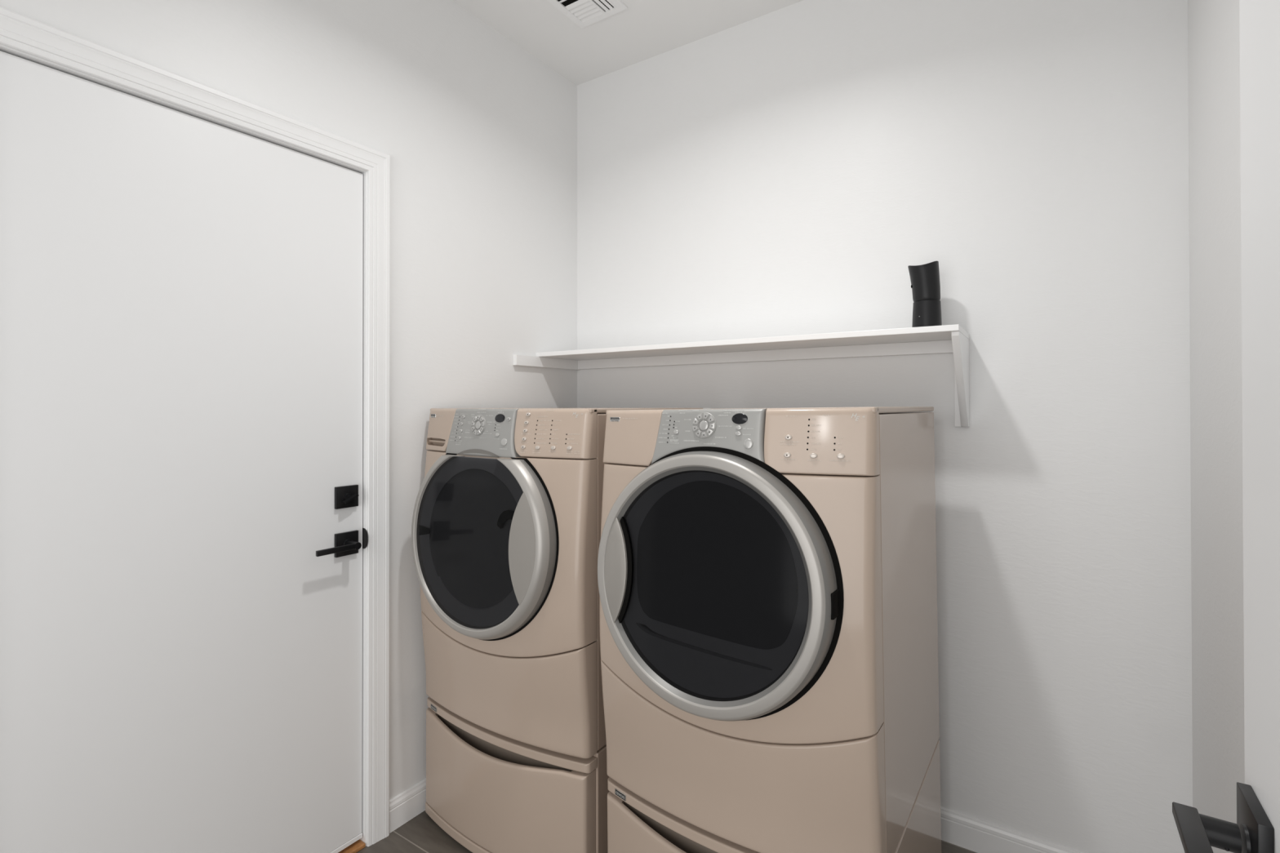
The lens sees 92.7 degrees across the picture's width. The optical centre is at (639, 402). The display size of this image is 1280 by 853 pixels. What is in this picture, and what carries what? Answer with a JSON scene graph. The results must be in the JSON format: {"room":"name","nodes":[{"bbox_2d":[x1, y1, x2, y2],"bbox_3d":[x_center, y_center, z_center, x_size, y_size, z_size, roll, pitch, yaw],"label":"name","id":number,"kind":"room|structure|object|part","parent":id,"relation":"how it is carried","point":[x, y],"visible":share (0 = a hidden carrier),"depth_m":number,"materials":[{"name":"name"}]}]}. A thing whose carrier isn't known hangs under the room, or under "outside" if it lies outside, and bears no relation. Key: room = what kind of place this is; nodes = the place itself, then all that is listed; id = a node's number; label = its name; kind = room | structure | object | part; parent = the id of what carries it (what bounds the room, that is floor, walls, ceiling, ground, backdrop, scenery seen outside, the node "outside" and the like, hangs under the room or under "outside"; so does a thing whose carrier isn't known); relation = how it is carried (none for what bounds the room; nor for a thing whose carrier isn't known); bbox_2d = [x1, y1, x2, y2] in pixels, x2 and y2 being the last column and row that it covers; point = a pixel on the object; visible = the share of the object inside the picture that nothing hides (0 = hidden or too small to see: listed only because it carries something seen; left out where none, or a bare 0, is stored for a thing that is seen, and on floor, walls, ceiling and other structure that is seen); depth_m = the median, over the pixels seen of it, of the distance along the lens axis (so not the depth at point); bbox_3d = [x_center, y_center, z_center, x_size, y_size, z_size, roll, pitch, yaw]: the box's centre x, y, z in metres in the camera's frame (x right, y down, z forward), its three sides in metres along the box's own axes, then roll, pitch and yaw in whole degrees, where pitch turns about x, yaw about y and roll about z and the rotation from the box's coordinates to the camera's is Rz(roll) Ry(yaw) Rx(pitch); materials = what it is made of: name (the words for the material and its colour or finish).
{"room":"laundry room","nodes":[
{"label":"laundry room","id":0,"kind":"room"},
{"bbox_2d":[0,0,577,799],"bbox_3d":[-0.934,-0.033,1.805,0.120,2.743,2.195,0,0,34],"label":"wall","id":1,"kind":"structure","parent":0,"point":[478,133],"depth_m":2.02,"materials":[{"name":"white paint"}]},
{"bbox_2d":[0,50,363,852],"bbox_3d":[-1.059,0.306,1.507,0.106,2.010,0.817,0,0,34],"label":"door","id":2,"kind":"structure","parent":1,"relation":"in","point":[181,293],"depth_m":1.45,"materials":[{"name":"white paint"}]},
{"bbox_3d":[-0.857,0.415,1.728,0.010,0.016,0.118,0,0,34],"label":"lever handle","id":3,"kind":"part","parent":2,"relation":"part of","materials":[{"name":"black metal"}]},
{"bbox_2d":[0,6,390,846],"bbox_3d":[-1.104,0.313,1.536,0.134,2.048,0.841,0,0,34],"label":"trim","id":4,"kind":"structure","parent":1,"relation":"attached to","point":[3,48],"depth_m":1.85,"materials":[{"name":"white paint"}]},
{"bbox_3d":[-0.831,0.411,1.847,0.025,0.062,0.002,0,0,34],"label":"strike plate","id":5,"kind":"part","parent":4,"relation":"part of","materials":[{"name":"black metal"}]},
{"bbox_2d":[338,839,365,852],"bbox_3d":[-1.106,1.331,1.532,0.126,0.012,0.823,0,0,34],"label":"threshold","id":6,"kind":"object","parent":1,"relation":"attached to","point":[357,846],"depth_m":1.82,"materials":[{"name":"brown wood"}]},
{"bbox_2d":[389,778,426,833],"bbox_3d":[-0.527,1.293,2.287,0.012,0.094,0.931,0,0,34],"label":"baseboard","id":7,"kind":"structure","parent":1,"relation":"attached to","point":[410,803],"depth_m":1.95,"materials":[{"name":"white paint"}]},
{"bbox_2d":[452,0,802,84],"bbox_3d":[-0.288,-1.451,0.851,2.264,0.080,3.320,0,0,34],"label":"ceiling","id":8,"kind":"structure","parent":0,"point":[646,29],"depth_m":2.28,"materials":[{"name":"white paint"}]},
{"bbox_2d":[546,0,627,28],"bbox_3d":[-0.238,-1.401,2.060,0.208,0.006,0.388,0,0,34],"label":"ceiling vent","id":9,"kind":"object","parent":8,"relation":"in","point":[584,13],"visible":1,"depth_m":2.17,"materials":[{"name":"white paint"}]},
{"bbox_2d":[356,810,976,852],"bbox_3d":[-0.152,1.363,1.035,2.264,0.060,2.600,0,0,34],"label":"floor","id":10,"kind":"structure","parent":0,"point":[420,834],"depth_m":1.86,"materials":[{"name":"grey wood"}]},
{"bbox_2d":[425,697,609,852],"bbox_3d":[-0.249,1.144,2.059,0.674,0.382,0.704,0,0,34],"label":"pedestal","id":11,"kind":"object","parent":10,"relation":"on","point":[491,792],"visible":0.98,"depth_m":1.73,"materials":[{"name":"beige metal"}]},
{"bbox_3d":[-0.420,1.313,1.801,0.674,0.030,0.086,0,0,34],"label":"toe rail","id":12,"kind":"part","parent":11,"relation":"part of","materials":[{"name":"beige metal"}]},
{"bbox_3d":[-0.418,0.975,1.806,0.674,0.025,0.079,0,0,34],"label":"rail","id":13,"kind":"part","parent":11,"relation":"part of","materials":[{"name":"beige metal"}]},
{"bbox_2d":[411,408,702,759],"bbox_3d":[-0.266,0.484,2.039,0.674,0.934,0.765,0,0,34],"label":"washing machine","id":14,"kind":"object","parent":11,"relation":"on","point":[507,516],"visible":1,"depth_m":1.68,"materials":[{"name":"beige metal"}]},
{"bbox_3d":[-0.627,0.085,1.954,0.170,0.134,0.070,0,0,34],"label":"console panel","id":15,"kind":"part","parent":14,"relation":"part of","materials":[{"name":"beige plastic"}]},
{"bbox_3d":[-0.483,0.399,1.749,0.499,0.481,0.025,0,0,34],"label":"door glass","id":16,"kind":"part","parent":14,"relation":"part of","materials":[{"name":"black glass"}]},
{"bbox_3d":[-0.457,0.088,1.831,0.314,0.140,0.087,0,0,34],"label":"control panel","id":17,"kind":"part","parent":14,"relation":"part of","materials":[{"name":"silver metal"}]},
{"bbox_3d":[-0.465,0.418,1.776,0.568,0.519,0.106,0,0,34],"label":"door","id":18,"kind":"part","parent":14,"relation":"part of","materials":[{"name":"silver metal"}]},
{"bbox_3d":[-0.428,0.435,1.796,0.674,0.564,0.111,0,0,34],"label":"panel","id":19,"kind":"part","parent":14,"relation":"part of","materials":[{"name":"beige metal"}]},
{"bbox_3d":[-0.425,0.797,1.797,0.674,0.300,0.102,0,0,34],"label":"panel","id":20,"kind":"part","parent":14,"relation":"part of","materials":[{"name":"beige metal"}]},
{"bbox_3d":[-0.313,0.389,1.632,0.099,0.302,0.026,0,0,34],"label":"door handle","id":21,"kind":"part","parent":14,"relation":"part of","materials":[{"name":"grey metal"}]},
{"bbox_3d":[-0.238,0.083,1.690,0.239,0.134,0.080,0,0,34],"label":"console panel","id":22,"kind":"part","parent":14,"relation":"part of","materials":[{"name":"beige plastic"}]},
{"bbox_3d":[-0.233,0.024,2.091,0.674,0.013,0.645,0,0,34],"label":"lid","id":23,"kind":"part","parent":14,"relation":"part of","materials":[{"name":"beige metal"}]},
{"bbox_2d":[607,739,941,852],"bbox_3d":[0.365,1.140,1.617,0.683,0.398,0.704,-1,-1,35],"label":"pedestal","id":24,"kind":"object","parent":10,"relation":"on","point":[635,824],"visible":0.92,"depth_m":1.48,"materials":[{"name":"beige metal"}]},
{"bbox_3d":[0.188,1.143,1.365,0.665,0.300,0.085,-1,-1,35],"label":"drawer","id":25,"kind":"part","parent":24,"relation":"part of","materials":[{"name":"beige metal"}]},
{"bbox_3d":[0.189,0.972,1.369,0.674,0.025,0.079,-1,-1,35],"label":"rail","id":26,"kind":"part","parent":24,"relation":"part of","materials":[{"name":"beige metal"}]},
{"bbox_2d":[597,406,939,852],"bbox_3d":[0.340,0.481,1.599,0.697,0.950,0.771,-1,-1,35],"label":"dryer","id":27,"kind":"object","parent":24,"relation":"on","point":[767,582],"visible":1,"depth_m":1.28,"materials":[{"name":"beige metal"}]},
{"bbox_3d":[-0.055,0.390,1.431,0.063,0.245,0.026,-1,-1,35],"label":"door handle","id":28,"kind":"part","parent":27,"relation":"part of","materials":[{"name":"grey metal"}]},
{"bbox_3d":[-0.015,0.085,1.518,0.199,0.134,0.075,-1,-1,35],"label":"console panel","id":29,"kind":"part","parent":27,"relation":"part of","materials":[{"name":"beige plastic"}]},
{"bbox_3d":[0.163,0.080,1.391,0.288,0.132,0.080,-1,-1,35],"label":"control panel","id":30,"kind":"part","parent":27,"relation":"part of","materials":[{"name":"silver metal"}]},
{"bbox_3d":[0.127,0.387,1.311,0.481,0.480,0.025,-1,-1,35],"label":"door glass","id":31,"kind":"part","parent":27,"relation":"part of","materials":[{"name":"black glass"}]},
{"bbox_3d":[0.144,0.389,1.335,0.564,0.566,0.114,-1,-1,35],"label":"door","id":32,"kind":"part","parent":27,"relation":"part of","materials":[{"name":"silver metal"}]},
{"bbox_3d":[0.174,0.430,1.363,0.674,0.560,0.111,-1,-1,35],"label":"panel","id":33,"kind":"part","parent":27,"relation":"part of","materials":[{"name":"beige metal"}]},
{"bbox_3d":[0.180,0.792,1.361,0.674,0.303,0.102,-1,-1,35],"label":"panel","id":34,"kind":"part","parent":27,"relation":"part of","materials":[{"name":"beige metal"}]},
{"bbox_3d":[0.371,0.021,1.657,0.674,0.013,0.645,-1,-1,35],"label":"lid","id":35,"kind":"part","parent":27,"relation":"part of","materials":[{"name":"beige metal"}]},
{"bbox_3d":[0.367,0.077,1.249,0.216,0.134,0.079,-1,-1,35],"label":"console panel","id":36,"kind":"part","parent":27,"relation":"part of","materials":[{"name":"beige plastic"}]},
{"bbox_2d":[577,0,1192,852],"bbox_3d":[0.600,-0.033,2.175,2.264,2.743,0.120,0,0,34],"label":"wall","id":37,"kind":"structure","parent":0,"point":[784,171],"depth_m":1.81,"materials":[{"name":"white paint"}]},
{"bbox_2d":[513,324,969,426],"bbox_3d":[0.251,-0.066,2.101,1.525,0.280,0.388,0,0,34],"label":"wall shelf","id":38,"kind":"object","parent":37,"relation":"attached to","point":[944,339],"visible":1,"depth_m":2.04,"materials":[{"name":"white paint"}]},
{"bbox_2d":[907,260,942,327],"bbox_3d":[0.840,-0.311,1.800,0.090,0.205,0.082,0,0,34],"label":"canister","id":39,"kind":"object","parent":38,"relation":"on","point":[924,278],"visible":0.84,"depth_m":1.77,"materials":[{"name":"black plastic"}]},
{"bbox_2d":[940,806,1081,852],"bbox_3d":[0.564,1.291,2.112,2.024,0.094,0.012,0,0,34],"label":"baseboard","id":40,"kind":"structure","parent":37,"relation":"attached to","point":[976,835],"depth_m":1.80,"materials":[{"name":"white paint"}]},
{"bbox_2d":[907,260,940,302],"bbox_3d":[0.838,-0.356,1.802,0.087,0.115,0.082,0,0,34],"label":"lid","id":41,"kind":"object","parent":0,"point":[924,278],"depth_m":1.77,"materials":[{"name":"black plastic"}]},
{"bbox_2d":[1187,0,1244,852],"bbox_3d":[0.851,-0.042,0.617,0.120,2.743,2.195,0,0,34],"label":"wall","id":42,"kind":"structure","parent":0,"point":[1213,25],"depth_m":1.33,"materials":[{"name":"white paint"}]},
{"bbox_2d":[1172,0,1279,852],"bbox_3d":[0.342,0.302,0.257,0.092,2.028,0.769,0,0,34],"label":"door","id":43,"kind":"structure","parent":42,"relation":"in","point":[1256,829],"depth_m":0.52,"materials":[{"name":"white paint"}]},
{"bbox_3d":[0.462,0.372,0.505,0.018,0.011,0.130,0,0,34],"label":"lever handle","id":44,"kind":"part","parent":43,"relation":"part of","materials":[{"name":"black metal"}]}
]}

